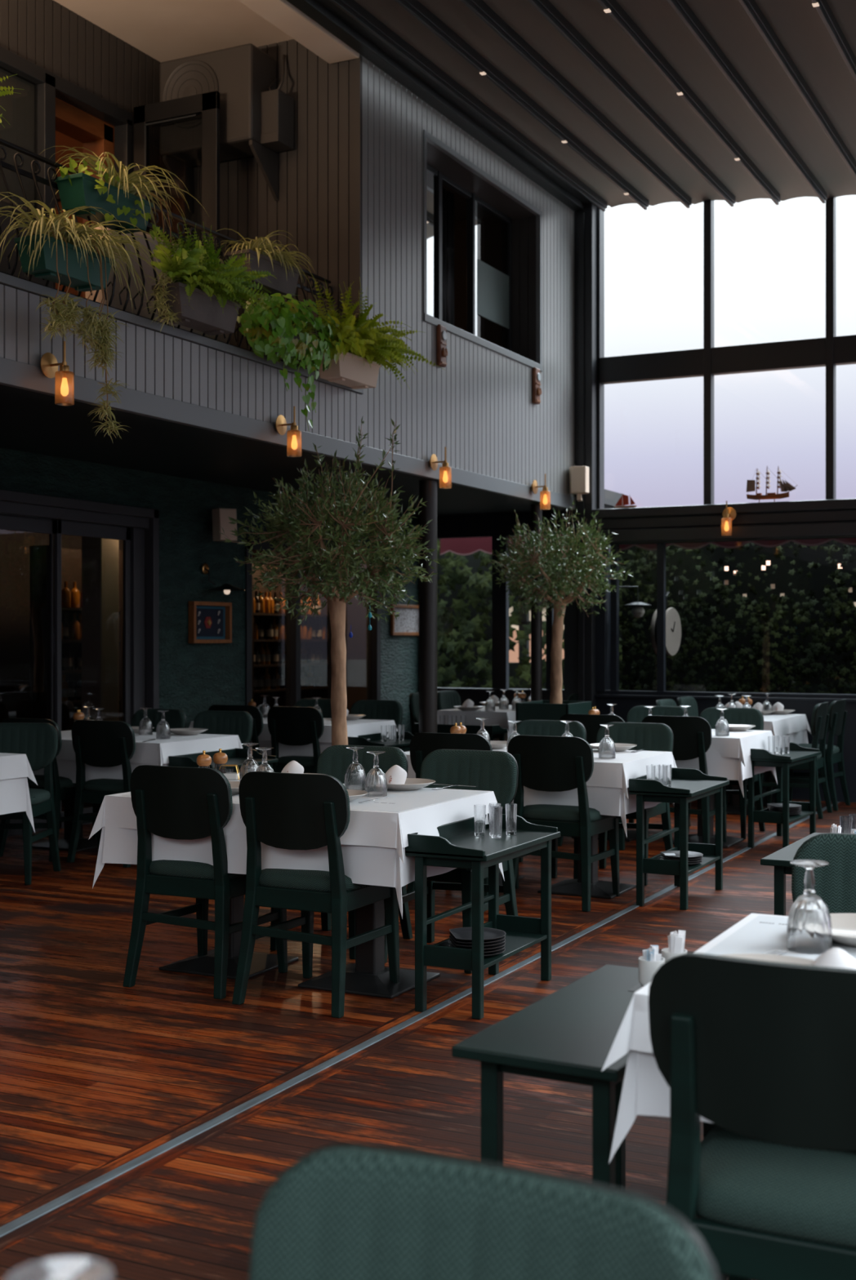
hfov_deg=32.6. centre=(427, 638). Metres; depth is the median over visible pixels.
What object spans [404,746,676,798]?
cloth
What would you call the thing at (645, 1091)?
tablecloth
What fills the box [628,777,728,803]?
tray
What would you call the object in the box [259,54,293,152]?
junction box
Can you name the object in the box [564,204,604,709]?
wall column
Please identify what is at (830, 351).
window
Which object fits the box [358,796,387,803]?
table knife
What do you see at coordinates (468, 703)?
napkin
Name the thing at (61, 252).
spider plant
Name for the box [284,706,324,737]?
cushion
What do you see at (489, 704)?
goblet
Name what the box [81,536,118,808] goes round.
glass door
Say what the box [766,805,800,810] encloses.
plate
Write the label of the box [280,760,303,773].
napkin
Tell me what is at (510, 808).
tumbler
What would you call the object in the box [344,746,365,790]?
goblet
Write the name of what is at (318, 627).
bottle
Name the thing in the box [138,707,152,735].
goblet
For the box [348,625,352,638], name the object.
charm
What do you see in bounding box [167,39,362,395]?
wall
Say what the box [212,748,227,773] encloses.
pepper mill
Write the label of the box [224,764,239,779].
caddy
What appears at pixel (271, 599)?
bottle
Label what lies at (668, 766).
tumbler
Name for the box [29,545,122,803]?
glass door
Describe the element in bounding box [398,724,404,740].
tumbler
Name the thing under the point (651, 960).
cup
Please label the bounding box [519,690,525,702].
pepper mill
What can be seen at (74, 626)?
bottle
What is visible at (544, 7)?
ceiling beam
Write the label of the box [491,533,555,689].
window
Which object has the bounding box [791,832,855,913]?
dining chair
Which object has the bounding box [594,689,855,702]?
trim
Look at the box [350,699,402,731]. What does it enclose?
dining chair
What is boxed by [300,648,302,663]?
bottle
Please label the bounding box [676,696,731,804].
dining chair
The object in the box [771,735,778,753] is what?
tumbler
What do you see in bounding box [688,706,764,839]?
dining chair
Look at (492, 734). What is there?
tray
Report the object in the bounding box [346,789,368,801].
plate
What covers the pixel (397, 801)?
tablecloth
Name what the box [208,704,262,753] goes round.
dining chair
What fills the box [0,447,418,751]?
wall
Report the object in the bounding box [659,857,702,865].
plate
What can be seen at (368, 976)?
dining table
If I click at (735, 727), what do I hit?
plate
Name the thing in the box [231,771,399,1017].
dining chair
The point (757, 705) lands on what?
napkin
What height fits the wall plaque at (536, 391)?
0.300 m
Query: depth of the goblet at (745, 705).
11.73 m
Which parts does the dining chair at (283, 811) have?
leg, backrest, leg, seat, seat frame, leg, leg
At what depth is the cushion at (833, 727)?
11.67 m
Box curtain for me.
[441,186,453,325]
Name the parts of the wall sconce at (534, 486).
wall plate, bulb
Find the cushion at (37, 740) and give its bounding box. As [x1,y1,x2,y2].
[0,722,57,770]
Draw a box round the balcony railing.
[0,137,333,369]
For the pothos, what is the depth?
8.46 m
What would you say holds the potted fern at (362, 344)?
attached to the wall at (479, 407)
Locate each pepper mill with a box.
[72,710,82,720]
[195,750,211,768]
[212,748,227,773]
[247,699,256,706]
[449,723,461,733]
[457,722,466,733]
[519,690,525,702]
[587,706,597,714]
[737,696,744,706]
[744,696,751,706]
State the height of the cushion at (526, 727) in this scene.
0.284 m
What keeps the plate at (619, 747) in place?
on the cloth at (616, 772)
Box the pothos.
[236,293,342,431]
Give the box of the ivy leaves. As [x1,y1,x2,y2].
[618,539,855,693]
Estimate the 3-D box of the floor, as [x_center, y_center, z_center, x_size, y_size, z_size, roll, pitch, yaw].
[-0.731,1.430,6.393,12.200,0.120,17.200,0,0,26]
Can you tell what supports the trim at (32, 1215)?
in the floor
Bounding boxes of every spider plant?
[0,191,173,441]
[42,146,208,332]
[215,228,315,297]
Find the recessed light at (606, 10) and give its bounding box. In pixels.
[603,8,610,13]
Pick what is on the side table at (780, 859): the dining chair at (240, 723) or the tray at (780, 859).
the tray at (780, 859)
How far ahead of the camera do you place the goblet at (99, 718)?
9.55 m
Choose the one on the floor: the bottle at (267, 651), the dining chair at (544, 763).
the dining chair at (544, 763)
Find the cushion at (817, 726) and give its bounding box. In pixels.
[809,702,825,737]
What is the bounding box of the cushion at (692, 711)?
[678,696,697,716]
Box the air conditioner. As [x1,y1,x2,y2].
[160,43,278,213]
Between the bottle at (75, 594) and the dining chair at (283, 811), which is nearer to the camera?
the dining chair at (283, 811)
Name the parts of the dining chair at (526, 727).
leg, backrest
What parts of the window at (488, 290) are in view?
mirrored pane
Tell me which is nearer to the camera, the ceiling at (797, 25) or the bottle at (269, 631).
the ceiling at (797, 25)
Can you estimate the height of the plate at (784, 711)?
0.034 m
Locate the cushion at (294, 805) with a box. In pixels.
[262,771,350,837]
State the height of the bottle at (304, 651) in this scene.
0.216 m
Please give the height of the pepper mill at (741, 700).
0.139 m
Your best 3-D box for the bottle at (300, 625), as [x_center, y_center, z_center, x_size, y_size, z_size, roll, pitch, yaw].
[-1.346,-0.098,15.154,0.083,0.216,0.081,0,0,26]
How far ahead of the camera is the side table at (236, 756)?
9.24 m
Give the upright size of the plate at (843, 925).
0.034 m
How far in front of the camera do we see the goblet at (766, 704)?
12.18 m
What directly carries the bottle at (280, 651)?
on the shelf at (308, 692)
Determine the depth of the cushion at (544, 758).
7.43 m
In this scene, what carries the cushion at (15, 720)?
on the dining chair at (64, 788)
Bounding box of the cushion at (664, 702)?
[657,698,676,706]
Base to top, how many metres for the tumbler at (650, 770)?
0.120 m
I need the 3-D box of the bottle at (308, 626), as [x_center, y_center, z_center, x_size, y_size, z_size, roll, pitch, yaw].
[-1.259,-0.098,15.370,0.083,0.216,0.081,0,0,26]
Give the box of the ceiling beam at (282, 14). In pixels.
[238,0,359,63]
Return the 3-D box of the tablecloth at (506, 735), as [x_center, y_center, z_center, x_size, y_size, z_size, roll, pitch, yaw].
[0.657,0.826,13.331,0.734,0.375,1.304,0,0,26]
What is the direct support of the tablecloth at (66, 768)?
on the dining table at (83, 843)
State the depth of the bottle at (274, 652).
14.73 m
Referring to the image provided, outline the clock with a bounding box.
[649,591,680,656]
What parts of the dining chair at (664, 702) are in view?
leg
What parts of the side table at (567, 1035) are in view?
leg, leg, leg, leg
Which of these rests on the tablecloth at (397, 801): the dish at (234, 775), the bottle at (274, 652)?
the dish at (234, 775)
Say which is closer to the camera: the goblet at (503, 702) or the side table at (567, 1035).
the side table at (567, 1035)
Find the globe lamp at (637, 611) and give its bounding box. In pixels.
[608,586,650,617]
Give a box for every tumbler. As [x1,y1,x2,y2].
[380,725,386,742]
[387,724,391,741]
[390,724,396,741]
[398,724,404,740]
[439,715,444,724]
[447,715,453,724]
[451,715,456,724]
[460,715,465,724]
[473,804,485,836]
[488,804,500,835]
[489,805,502,838]
[505,803,516,835]
[645,764,655,779]
[650,764,659,781]
[657,764,666,786]
[662,764,671,786]
[767,736,774,754]
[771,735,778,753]
[777,736,784,754]
[782,735,789,753]
[839,815,852,833]
[848,813,855,829]
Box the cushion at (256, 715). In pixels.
[222,704,262,736]
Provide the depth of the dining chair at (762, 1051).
2.28 m
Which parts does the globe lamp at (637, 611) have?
arm, lamp shade, globe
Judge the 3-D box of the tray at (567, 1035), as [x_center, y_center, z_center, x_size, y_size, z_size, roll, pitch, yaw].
[0.382,0.805,3.060,0.335,0.059,0.800,0,0,28]
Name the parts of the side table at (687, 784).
leg, shelf rail, rail, shelf rail, leg, leg, shelf rail, leg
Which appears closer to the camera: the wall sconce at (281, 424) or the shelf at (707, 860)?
the shelf at (707, 860)
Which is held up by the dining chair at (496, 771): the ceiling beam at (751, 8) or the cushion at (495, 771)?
the cushion at (495, 771)
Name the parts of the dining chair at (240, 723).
backrest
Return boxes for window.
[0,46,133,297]
[244,537,380,706]
[426,164,511,351]
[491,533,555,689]
[595,542,665,691]
[596,196,855,509]
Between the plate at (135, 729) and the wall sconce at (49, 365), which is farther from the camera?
the plate at (135, 729)
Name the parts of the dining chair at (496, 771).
leg, leg, leg, seat frame, backrest, leg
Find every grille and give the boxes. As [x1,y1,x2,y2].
[165,63,214,124]
[219,510,236,538]
[571,467,584,490]
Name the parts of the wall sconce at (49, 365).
wall plate, arm, lamp shade, bulb, bulb, finial rod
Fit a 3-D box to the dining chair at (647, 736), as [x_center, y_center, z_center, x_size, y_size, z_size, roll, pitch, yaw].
[1.127,0.933,8.423,0.466,0.873,0.508,0,0,26]
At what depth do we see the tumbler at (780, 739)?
9.76 m
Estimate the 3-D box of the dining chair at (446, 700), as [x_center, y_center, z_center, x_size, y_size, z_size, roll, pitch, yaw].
[0.366,0.933,13.777,0.508,0.873,0.466,0,0,26]
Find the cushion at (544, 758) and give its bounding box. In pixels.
[522,734,593,782]
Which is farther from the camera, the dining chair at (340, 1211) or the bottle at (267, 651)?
the bottle at (267, 651)
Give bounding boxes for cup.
[638,945,664,986]
[661,929,686,962]
[829,823,840,833]
[850,828,855,833]
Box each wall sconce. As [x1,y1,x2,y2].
[40,341,73,403]
[275,406,300,449]
[429,447,450,487]
[530,473,550,509]
[721,501,735,535]
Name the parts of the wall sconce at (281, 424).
wall plate, arm, finial rod, bulb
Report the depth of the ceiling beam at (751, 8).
9.46 m
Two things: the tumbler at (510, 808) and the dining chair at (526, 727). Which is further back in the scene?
the dining chair at (526, 727)
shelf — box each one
[252,563,328,708]
[483,929,546,969]
[688,854,719,874]
[788,810,813,823]
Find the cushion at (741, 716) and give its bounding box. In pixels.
[698,707,763,730]
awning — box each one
[440,534,561,555]
[618,537,855,551]
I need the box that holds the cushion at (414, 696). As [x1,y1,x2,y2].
[410,693,418,723]
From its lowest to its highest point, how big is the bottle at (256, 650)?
0.216 m
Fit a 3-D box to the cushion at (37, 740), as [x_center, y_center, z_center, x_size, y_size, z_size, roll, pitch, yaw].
[-2.395,0.639,8.585,0.462,0.284,0.078,0,0,3]
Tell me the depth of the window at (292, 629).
13.30 m
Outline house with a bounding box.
[508,560,855,662]
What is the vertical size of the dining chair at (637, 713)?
0.873 m
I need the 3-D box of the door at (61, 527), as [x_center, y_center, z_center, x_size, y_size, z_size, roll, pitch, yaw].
[-2.481,0.260,10.882,0.030,2.220,0.840,0,0,26]
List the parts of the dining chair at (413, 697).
leg, backrest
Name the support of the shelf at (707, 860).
attached to the side table at (687, 784)
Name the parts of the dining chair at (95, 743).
leg, seat frame, backrest, seat, leg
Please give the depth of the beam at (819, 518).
12.56 m
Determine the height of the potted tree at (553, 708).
2.498 m
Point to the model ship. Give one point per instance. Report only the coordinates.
(750, 484)
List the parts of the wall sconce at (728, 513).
bulb, wall plate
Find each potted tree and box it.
[219,417,439,746]
[487,500,631,725]
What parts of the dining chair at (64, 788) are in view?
leg, backrest, seat, seat frame, leg, leg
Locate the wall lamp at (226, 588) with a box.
[201,563,244,594]
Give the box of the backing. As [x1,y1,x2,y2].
[621,540,855,693]
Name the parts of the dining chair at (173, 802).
leg, backrest, seat frame, seat, leg, leg, leg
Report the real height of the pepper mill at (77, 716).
0.139 m
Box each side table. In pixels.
[168,747,278,772]
[347,731,413,750]
[404,813,559,1019]
[413,722,507,741]
[451,964,716,1189]
[628,767,728,910]
[746,742,820,848]
[760,832,823,915]
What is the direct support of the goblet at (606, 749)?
on the cloth at (616, 772)
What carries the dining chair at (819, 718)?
on the floor
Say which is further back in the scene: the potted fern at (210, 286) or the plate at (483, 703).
the plate at (483, 703)
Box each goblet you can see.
[4,1256,114,1279]
[82,706,93,719]
[93,707,104,720]
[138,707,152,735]
[155,710,170,738]
[239,742,258,781]
[255,746,274,772]
[259,694,269,717]
[271,696,279,706]
[311,697,322,715]
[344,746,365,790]
[364,751,386,796]
[475,717,489,742]
[484,690,494,711]
[498,688,508,709]
[506,720,521,751]
[511,689,520,710]
[526,688,530,702]
[560,720,573,736]
[598,724,615,759]
[605,703,617,715]
[644,706,655,715]
[679,705,691,716]
[715,694,724,707]
[715,707,728,736]
[726,693,737,707]
[741,694,751,707]
[762,693,772,715]
[786,859,831,954]
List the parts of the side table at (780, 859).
leg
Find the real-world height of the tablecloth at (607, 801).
0.375 m
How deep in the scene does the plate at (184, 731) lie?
9.60 m
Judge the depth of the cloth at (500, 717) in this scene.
12.75 m
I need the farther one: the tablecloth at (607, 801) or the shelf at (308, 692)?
the shelf at (308, 692)
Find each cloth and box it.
[0,752,37,785]
[56,730,242,765]
[88,787,497,863]
[188,717,397,742]
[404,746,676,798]
[436,705,515,732]
[600,913,787,1071]
[705,728,772,765]
[762,713,811,736]
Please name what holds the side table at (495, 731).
on the floor
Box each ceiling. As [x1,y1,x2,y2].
[0,384,623,516]
[52,0,293,62]
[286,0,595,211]
[354,0,855,207]
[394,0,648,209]
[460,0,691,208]
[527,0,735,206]
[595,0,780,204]
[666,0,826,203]
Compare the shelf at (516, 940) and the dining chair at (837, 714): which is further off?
the dining chair at (837, 714)
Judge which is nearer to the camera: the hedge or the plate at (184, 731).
the plate at (184, 731)
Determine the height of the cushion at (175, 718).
0.284 m
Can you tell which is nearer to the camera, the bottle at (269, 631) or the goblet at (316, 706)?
the goblet at (316, 706)
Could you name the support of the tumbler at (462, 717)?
on the side table at (495, 731)
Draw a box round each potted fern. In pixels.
[0,74,24,126]
[146,213,292,335]
[311,273,443,389]
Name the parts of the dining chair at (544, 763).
leg, backrest, seat, seat frame, leg, leg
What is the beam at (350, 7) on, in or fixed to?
attached to the ceiling at (797, 25)
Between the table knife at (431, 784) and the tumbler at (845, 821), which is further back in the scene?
the table knife at (431, 784)
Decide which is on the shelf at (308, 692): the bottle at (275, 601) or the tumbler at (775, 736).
the bottle at (275, 601)
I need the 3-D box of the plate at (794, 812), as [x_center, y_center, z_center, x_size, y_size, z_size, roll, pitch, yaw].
[2.402,1.164,9.838,0.203,0.016,0.236,0,0,-9]
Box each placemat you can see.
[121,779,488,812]
[704,915,855,959]
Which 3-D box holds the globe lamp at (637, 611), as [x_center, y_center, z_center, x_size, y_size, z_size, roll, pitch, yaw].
[1.841,-0.332,13.423,0.415,0.293,0.244,0,0,26]
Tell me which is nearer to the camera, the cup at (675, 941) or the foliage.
the cup at (675, 941)
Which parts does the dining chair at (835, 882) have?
backrest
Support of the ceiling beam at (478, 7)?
attached to the ceiling at (797, 25)
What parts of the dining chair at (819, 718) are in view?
leg, leg, seat frame, leg, backrest, leg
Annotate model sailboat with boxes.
[613,494,636,508]
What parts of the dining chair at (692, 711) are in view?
leg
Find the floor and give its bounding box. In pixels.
[0,795,855,1279]
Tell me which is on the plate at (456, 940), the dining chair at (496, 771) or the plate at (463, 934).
the plate at (463, 934)
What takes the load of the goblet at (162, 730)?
on the cloth at (157, 751)
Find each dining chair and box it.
[0,717,102,862]
[0,722,61,884]
[66,720,135,867]
[92,708,186,839]
[123,764,287,999]
[192,710,253,748]
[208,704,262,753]
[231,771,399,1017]
[248,1142,719,1279]
[266,706,324,773]
[270,744,412,959]
[293,698,331,718]
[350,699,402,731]
[384,749,518,973]
[406,732,518,902]
[408,692,418,735]
[436,690,461,711]
[503,734,619,911]
[515,720,586,878]
[557,713,624,850]
[573,721,673,885]
[626,705,690,826]
[640,715,726,844]
[648,952,855,1279]
[655,698,727,809]
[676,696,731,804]
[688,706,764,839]
[760,702,831,818]
[774,699,849,811]
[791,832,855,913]
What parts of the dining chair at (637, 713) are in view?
leg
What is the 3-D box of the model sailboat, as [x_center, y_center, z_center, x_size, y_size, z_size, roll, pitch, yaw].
[1.758,-1.226,13.063,0.208,0.140,0.032,0,0,26]
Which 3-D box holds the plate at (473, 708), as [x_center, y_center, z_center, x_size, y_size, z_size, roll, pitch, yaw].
[0.361,0.617,12.908,0.274,0.034,0.274,0,0,26]
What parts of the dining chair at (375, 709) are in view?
backrest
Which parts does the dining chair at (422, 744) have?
leg, backrest, leg, leg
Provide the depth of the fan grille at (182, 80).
9.88 m
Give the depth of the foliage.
19.19 m
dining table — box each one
[31,798,97,851]
[159,894,439,998]
[436,834,635,898]
[571,794,743,848]
[714,771,774,814]
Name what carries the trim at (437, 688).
attached to the wall at (497, 524)
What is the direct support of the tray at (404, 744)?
on the side table at (375, 740)
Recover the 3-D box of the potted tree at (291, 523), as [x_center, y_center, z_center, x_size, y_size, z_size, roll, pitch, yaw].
[-0.537,0.045,8.496,1.226,2.651,1.283,0,0,26]
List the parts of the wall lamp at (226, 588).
ring plate, cord, lamp shade, bulb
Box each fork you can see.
[431,784,457,789]
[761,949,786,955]
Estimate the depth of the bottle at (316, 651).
15.47 m
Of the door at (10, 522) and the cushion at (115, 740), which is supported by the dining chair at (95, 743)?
the cushion at (115, 740)
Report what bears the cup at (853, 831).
on the side table at (780, 859)
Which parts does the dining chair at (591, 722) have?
leg, backrest, leg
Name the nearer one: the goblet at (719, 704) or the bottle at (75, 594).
the goblet at (719, 704)
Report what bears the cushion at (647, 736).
on the dining chair at (647, 736)
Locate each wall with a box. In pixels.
[0,0,167,240]
[0,57,573,733]
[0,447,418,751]
[0,528,366,722]
[55,53,568,346]
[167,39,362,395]
[436,506,614,706]
[595,697,855,802]
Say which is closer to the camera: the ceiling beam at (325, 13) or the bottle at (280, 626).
the ceiling beam at (325, 13)
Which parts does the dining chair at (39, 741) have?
seat frame, leg, seat, backrest, leg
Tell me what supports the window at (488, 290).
in the wall at (479, 407)
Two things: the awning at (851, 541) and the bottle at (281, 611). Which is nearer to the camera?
the awning at (851, 541)
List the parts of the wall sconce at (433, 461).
wall plate, arm, lamp shade, finial rod, bulb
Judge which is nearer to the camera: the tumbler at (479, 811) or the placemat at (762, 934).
the placemat at (762, 934)
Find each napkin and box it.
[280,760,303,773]
[384,764,406,784]
[461,698,473,706]
[490,695,498,702]
[734,701,742,707]
[751,702,763,711]
[772,702,783,711]
[809,947,855,968]
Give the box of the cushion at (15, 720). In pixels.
[13,717,62,755]
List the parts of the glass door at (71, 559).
panel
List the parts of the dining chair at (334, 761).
leg, leg, leg, backrest, leg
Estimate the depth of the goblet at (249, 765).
6.33 m
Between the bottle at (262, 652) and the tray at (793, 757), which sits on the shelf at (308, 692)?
the bottle at (262, 652)
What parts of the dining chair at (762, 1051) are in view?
leg, leg, backrest, seat frame, seat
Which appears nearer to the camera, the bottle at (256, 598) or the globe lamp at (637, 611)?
the globe lamp at (637, 611)
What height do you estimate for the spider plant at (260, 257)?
0.361 m
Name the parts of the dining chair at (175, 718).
leg, backrest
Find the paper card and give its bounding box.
[663,853,675,855]
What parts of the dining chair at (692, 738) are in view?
backrest, leg, leg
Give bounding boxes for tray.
[210,757,278,772]
[369,738,410,750]
[404,827,559,869]
[413,730,507,738]
[451,964,639,1086]
[627,982,642,991]
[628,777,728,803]
[750,750,820,767]
[760,832,823,874]
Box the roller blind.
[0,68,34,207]
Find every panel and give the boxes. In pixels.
[0,197,53,288]
[84,226,229,343]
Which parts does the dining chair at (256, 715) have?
leg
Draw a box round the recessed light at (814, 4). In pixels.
[811,2,818,7]
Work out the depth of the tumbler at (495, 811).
5.67 m
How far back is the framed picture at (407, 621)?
15.21 m
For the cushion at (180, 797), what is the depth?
5.65 m
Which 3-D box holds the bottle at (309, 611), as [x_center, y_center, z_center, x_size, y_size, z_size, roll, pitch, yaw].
[-1.244,-0.358,15.368,0.083,0.216,0.081,0,0,26]
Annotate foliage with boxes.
[436,538,621,689]
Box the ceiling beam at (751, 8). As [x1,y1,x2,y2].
[737,0,855,179]
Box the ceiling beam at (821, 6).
[810,0,855,82]
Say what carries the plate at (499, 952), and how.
on the side table at (456, 845)
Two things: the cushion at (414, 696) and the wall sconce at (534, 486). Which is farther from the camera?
the cushion at (414, 696)
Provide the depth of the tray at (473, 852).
5.45 m
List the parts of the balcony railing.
rail, handrail, rail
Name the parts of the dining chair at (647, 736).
leg, leg, backrest, seat frame, leg, leg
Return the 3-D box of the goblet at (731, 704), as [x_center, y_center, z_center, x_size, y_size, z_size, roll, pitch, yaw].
[2.509,0.544,12.091,0.091,0.180,0.091,0,0,23]
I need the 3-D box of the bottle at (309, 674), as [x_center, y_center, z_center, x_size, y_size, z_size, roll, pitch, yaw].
[-1.244,0.402,15.458,0.070,0.216,0.068,0,0,26]
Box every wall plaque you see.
[436,324,447,367]
[532,367,541,404]
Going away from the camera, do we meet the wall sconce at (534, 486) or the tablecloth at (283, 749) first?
the tablecloth at (283, 749)
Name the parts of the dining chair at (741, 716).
leg, backrest, leg, seat frame, leg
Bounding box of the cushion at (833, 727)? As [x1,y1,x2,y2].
[826,699,840,735]
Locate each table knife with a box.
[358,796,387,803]
[431,783,477,786]
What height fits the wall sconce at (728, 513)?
0.295 m
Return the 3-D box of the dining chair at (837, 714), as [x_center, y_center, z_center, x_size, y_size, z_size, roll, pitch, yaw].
[3.132,0.933,11.932,0.508,0.873,0.466,0,0,28]
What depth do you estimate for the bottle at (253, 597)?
14.35 m
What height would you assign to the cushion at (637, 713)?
0.284 m
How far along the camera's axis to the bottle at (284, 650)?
14.95 m
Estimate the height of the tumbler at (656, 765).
0.120 m
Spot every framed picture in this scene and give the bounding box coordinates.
[188,600,231,643]
[390,604,418,635]
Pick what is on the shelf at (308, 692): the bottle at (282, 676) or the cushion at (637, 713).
the bottle at (282, 676)
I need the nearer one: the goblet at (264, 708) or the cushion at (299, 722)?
the cushion at (299, 722)
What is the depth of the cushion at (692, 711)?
12.49 m
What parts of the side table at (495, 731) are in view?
leg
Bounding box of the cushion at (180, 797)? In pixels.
[149,764,232,827]
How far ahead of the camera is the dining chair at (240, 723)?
9.99 m
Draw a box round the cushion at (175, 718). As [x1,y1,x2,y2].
[131,708,185,733]
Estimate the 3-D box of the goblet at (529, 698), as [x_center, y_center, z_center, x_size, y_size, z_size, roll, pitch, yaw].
[0.941,0.544,13.295,0.091,0.180,0.091,0,0,25]
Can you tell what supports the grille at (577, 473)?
attached to the loudspeaker at (578, 475)
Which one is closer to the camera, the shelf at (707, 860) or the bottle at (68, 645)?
the shelf at (707, 860)
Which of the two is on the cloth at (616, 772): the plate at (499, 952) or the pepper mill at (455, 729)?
the pepper mill at (455, 729)
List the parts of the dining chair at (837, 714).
leg, leg, seat, leg, seat frame, backrest, leg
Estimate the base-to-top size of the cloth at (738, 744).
0.177 m
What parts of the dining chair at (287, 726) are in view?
leg, seat frame, backrest, seat, leg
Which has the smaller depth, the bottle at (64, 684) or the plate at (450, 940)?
the plate at (450, 940)
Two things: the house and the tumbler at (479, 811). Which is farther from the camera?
the house
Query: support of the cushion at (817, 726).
on the dining chair at (819, 718)
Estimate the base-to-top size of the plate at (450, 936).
0.016 m
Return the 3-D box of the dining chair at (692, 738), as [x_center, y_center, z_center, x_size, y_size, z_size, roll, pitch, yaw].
[1.675,0.933,9.571,0.466,0.873,0.508,0,0,26]
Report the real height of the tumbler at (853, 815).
0.120 m
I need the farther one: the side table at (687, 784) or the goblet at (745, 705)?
the goblet at (745, 705)
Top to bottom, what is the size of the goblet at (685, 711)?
0.180 m
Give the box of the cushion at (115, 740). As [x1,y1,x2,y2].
[96,720,135,765]
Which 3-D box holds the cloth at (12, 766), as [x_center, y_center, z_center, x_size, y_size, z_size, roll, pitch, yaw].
[-2.989,0.724,7.996,1.436,0.177,0.886,0,0,26]
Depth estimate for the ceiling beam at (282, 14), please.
9.22 m
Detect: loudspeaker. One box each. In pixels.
[208,508,237,541]
[568,466,588,502]
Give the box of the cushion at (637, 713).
[626,705,687,722]
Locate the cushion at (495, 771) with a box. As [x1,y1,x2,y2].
[420,749,516,808]
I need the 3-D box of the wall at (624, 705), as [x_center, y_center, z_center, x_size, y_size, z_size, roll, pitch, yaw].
[4.733,0.950,11.690,7.130,0.840,0.110,0,0,26]
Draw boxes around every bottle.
[61,581,71,607]
[61,613,68,639]
[61,644,71,670]
[61,674,67,701]
[67,644,74,670]
[69,613,79,639]
[70,582,79,608]
[77,613,81,639]
[253,591,259,613]
[253,597,254,613]
[253,617,257,639]
[253,642,260,664]
[253,648,255,664]
[257,617,262,639]
[258,591,264,613]
[258,642,265,664]
[263,591,270,613]
[264,642,270,664]
[266,617,273,639]
[268,591,273,613]
[271,617,277,639]
[271,642,278,664]
[273,592,278,613]
[276,617,284,639]
[276,642,282,663]
[278,592,284,613]
[278,666,284,688]
[282,617,285,639]
[282,642,285,663]
[300,618,306,639]
[300,625,302,639]
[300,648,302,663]
[300,666,304,687]
[301,642,306,662]
[302,666,306,687]
[305,618,311,639]
[306,596,313,614]
[306,666,313,686]
[307,642,314,662]
[310,618,315,639]
[313,642,319,662]
[313,666,320,686]
[315,618,321,639]
[316,594,320,614]
[317,642,322,662]
[320,618,325,639]
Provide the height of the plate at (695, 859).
0.016 m
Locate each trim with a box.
[0,129,574,510]
[0,489,159,726]
[0,801,839,1237]
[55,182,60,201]
[417,687,564,693]
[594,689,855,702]
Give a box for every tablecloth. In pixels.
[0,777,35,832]
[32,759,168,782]
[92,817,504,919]
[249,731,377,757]
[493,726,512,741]
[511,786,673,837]
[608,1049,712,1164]
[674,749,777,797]
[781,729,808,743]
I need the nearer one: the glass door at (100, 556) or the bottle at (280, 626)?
the glass door at (100, 556)
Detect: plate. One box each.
[131,726,154,733]
[169,728,208,735]
[228,781,239,794]
[330,714,365,719]
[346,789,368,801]
[386,777,435,791]
[448,927,506,941]
[448,932,505,944]
[448,935,505,947]
[448,938,505,951]
[448,941,505,954]
[448,944,505,957]
[453,706,484,711]
[479,702,498,706]
[489,740,506,749]
[589,742,636,751]
[659,853,702,861]
[659,856,702,863]
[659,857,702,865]
[660,850,702,858]
[718,953,813,965]
[728,724,755,731]
[760,710,775,715]
[766,803,800,808]
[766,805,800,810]
[766,807,800,812]
[767,808,800,813]
[768,810,800,815]
[772,709,794,714]
[829,913,855,946]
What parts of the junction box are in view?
lid, casing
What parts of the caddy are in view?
glass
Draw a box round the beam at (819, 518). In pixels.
[591,498,855,545]
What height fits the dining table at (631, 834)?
0.725 m
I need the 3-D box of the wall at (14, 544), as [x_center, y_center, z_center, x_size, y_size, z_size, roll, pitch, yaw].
[-3.690,0.040,11.270,2.360,2.660,10.900,0,0,26]
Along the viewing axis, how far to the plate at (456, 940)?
5.45 m
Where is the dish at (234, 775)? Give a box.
[223,772,239,779]
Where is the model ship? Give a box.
[746,466,797,502]
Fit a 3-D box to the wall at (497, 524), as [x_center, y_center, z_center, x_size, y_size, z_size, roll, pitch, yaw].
[0.669,0.040,14.603,2.200,2.660,1.250,0,0,26]
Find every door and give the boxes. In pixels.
[0,514,54,836]
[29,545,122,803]
[54,520,130,829]
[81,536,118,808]
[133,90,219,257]
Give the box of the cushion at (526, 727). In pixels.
[515,720,585,740]
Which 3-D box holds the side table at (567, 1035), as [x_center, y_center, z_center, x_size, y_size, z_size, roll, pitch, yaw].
[0.382,1.073,3.060,0.335,0.594,0.800,0,0,28]
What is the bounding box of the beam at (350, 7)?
[328,0,607,211]
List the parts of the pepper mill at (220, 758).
glass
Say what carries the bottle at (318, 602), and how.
on the shelf at (308, 692)
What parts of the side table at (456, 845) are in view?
leg, shelf rail, rail, shelf rail, leg, leg, shelf rail, leg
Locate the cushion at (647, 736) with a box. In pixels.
[595,722,672,751]
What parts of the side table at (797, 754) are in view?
leg, rail, shelf rail, leg, leg, shelf rail, leg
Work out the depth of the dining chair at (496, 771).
6.42 m
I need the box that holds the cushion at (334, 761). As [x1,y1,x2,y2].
[316,745,406,783]
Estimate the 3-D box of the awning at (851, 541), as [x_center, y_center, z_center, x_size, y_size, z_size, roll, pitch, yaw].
[4.869,-0.918,11.930,7.100,0.223,0.280,0,0,26]

